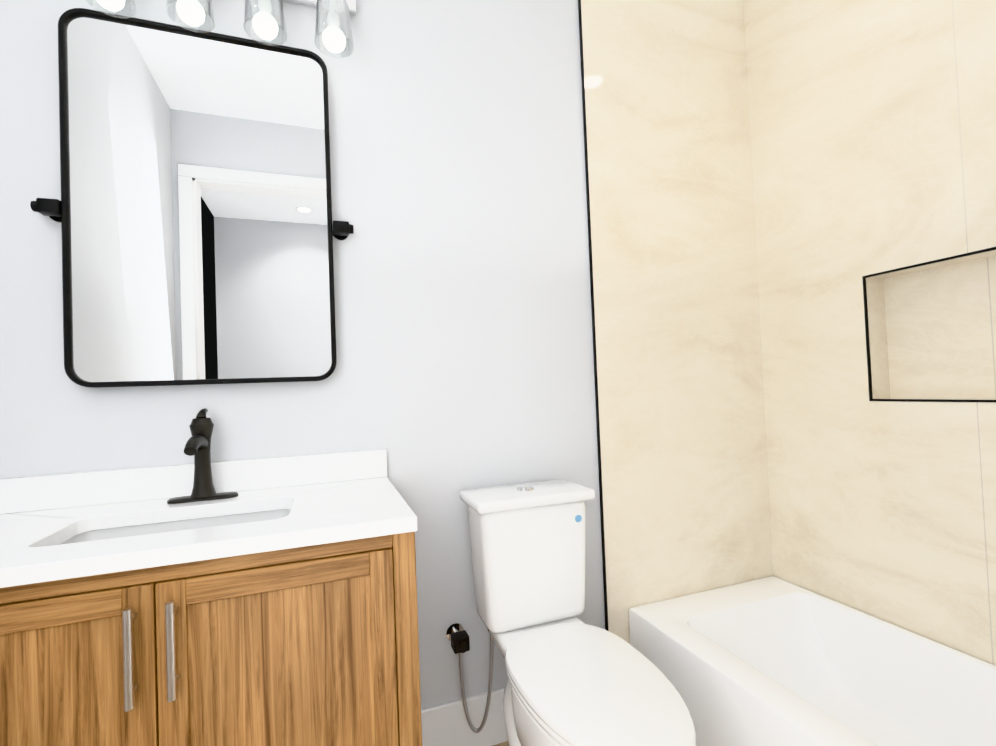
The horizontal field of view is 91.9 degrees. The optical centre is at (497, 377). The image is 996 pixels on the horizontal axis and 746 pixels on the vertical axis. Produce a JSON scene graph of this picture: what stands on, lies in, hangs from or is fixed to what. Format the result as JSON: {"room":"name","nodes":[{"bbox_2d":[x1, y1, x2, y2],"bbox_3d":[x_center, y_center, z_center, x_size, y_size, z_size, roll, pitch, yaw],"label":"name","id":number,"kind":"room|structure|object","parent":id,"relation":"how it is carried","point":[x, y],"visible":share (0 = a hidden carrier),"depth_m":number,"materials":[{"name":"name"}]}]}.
{"room":"bathroom","nodes":[
{"label":"bathroom","id":0,"kind":"room"},
{"bbox_2d":[0,0,604,708],"bbox_3d":[-0.093,-0.186,1.626,2.666,2.714,0.120,-2,-1,-20],"label":"wall","id":1,"kind":"structure","parent":0,"point":[464,332],"depth_m":1.51,"materials":[{"name":"grey paint"}]},
{"bbox_2d":[85,0,135,17],"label":"sconce","id":2,"kind":"object","parent":1,"relation":"attached to","point":[132,2],"depth_m":1.20,"materials":[{"name":"glass"}]},
{"bbox_2d":[166,0,214,32],"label":"sconce","id":3,"kind":"object","parent":1,"relation":"attached to","point":[209,11],"depth_m":1.24,"materials":[{"name":"glass"}]},
{"bbox_2d":[30,8,353,387],"bbox_3d":[-0.775,-0.454,1.295,0.738,0.943,0.060,-2,-1,-20],"label":"mirror","id":4,"kind":"object","parent":1,"relation":"attached to","point":[191,211],"visible":1,"depth_m":1.27,"materials":[{"name":"black metal"}]},
{"bbox_2d":[421,687,507,745],"bbox_3d":[0.042,1.083,1.556,0.730,0.165,0.014,-2,-1,-20],"label":"baseboard","id":5,"kind":"structure","parent":1,"relation":"attached to","point":[445,724],"depth_m":1.49,"materials":[{"name":"white"}]},
{"bbox_2d":[578,0,608,630],"bbox_3d":[0.340,-0.201,1.711,0.006,2.714,0.012,-2,-1,-20],"label":"trim","id":6,"kind":"structure","parent":1,"relation":"attached to","point":[593,319],"depth_m":1.71,"materials":[{"name":"black metal"}]},
{"bbox_2d":[581,0,772,643],"bbox_3d":[0.706,-0.212,1.844,0.774,2.714,0.010,-2,-1,-20],"label":"wall tile","id":7,"kind":"structure","parent":1,"relation":"attached to","point":[685,491],"depth_m":1.83,"materials":[{"name":"beige tile"}]},
{"bbox_2d":[493,741,508,745],"bbox_3d":[0.537,1.160,-0.015,2.666,0.100,3.540,-2,-1,-20],"label":"floor","id":8,"kind":"structure","parent":0,"point":[506,743],"depth_m":1.53,"materials":[{"name":"brown wood"}]},
{"bbox_2d":[0,449,421,745],"bbox_3d":[-0.659,0.699,1.042,0.909,0.962,0.531,-2,-1,-20],"label":"bathroom vanity","id":9,"kind":"object","parent":8,"relation":"on","point":[273,602],"visible":1,"depth_m":0.90,"materials":[{"name":"brown wood"}]},
{"bbox_2d":[167,408,237,503],"bbox_3d":[-0.735,0.191,1.182,0.156,0.228,0.163,-2,-1,-20],"label":"faucet","id":10,"kind":"object","parent":9,"relation":"on","point":[198,443],"visible":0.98,"depth_m":1.20,"materials":[{"name":"black metal"}]},
{"bbox_2d":[446,479,695,745],"bbox_3d":[0.164,0.739,1.214,0.424,0.826,0.762,-2,-1,-20],"label":"toilet","id":11,"kind":"object","parent":8,"relation":"on","point":[573,679],"visible":1,"depth_m":1.34,"materials":[{"name":"white ceramic"}]},
{"bbox_2d":[629,576,995,745],"bbox_3d":[1.059,0.946,1.077,0.689,0.337,1.584,-2,-1,-20],"label":"bathtub","id":12,"kind":"object","parent":8,"relation":"on","point":[771,661],"visible":0.92,"depth_m":1.48,"materials":[{"name":"white ceramic"}]},
{"bbox_2d":[743,0,995,665],"bbox_3d":[1.437,-0.254,1.262,0.210,2.714,1.840,-2,-1,-20],"label":"wall","id":13,"kind":"structure","parent":0,"point":[873,134],"depth_m":1.56,"materials":[{"name":"beige tile"}]},
{"bbox_2d":[862,247,995,401],"bbox_3d":[1.311,-0.139,1.313,0.006,0.412,0.580,-2,-1,-20],"label":"trim","id":14,"kind":"structure","parent":13,"relation":"attached to","point":[867,324],"depth_m":1.50,"materials":[{"name":"black metal"}]}
]}

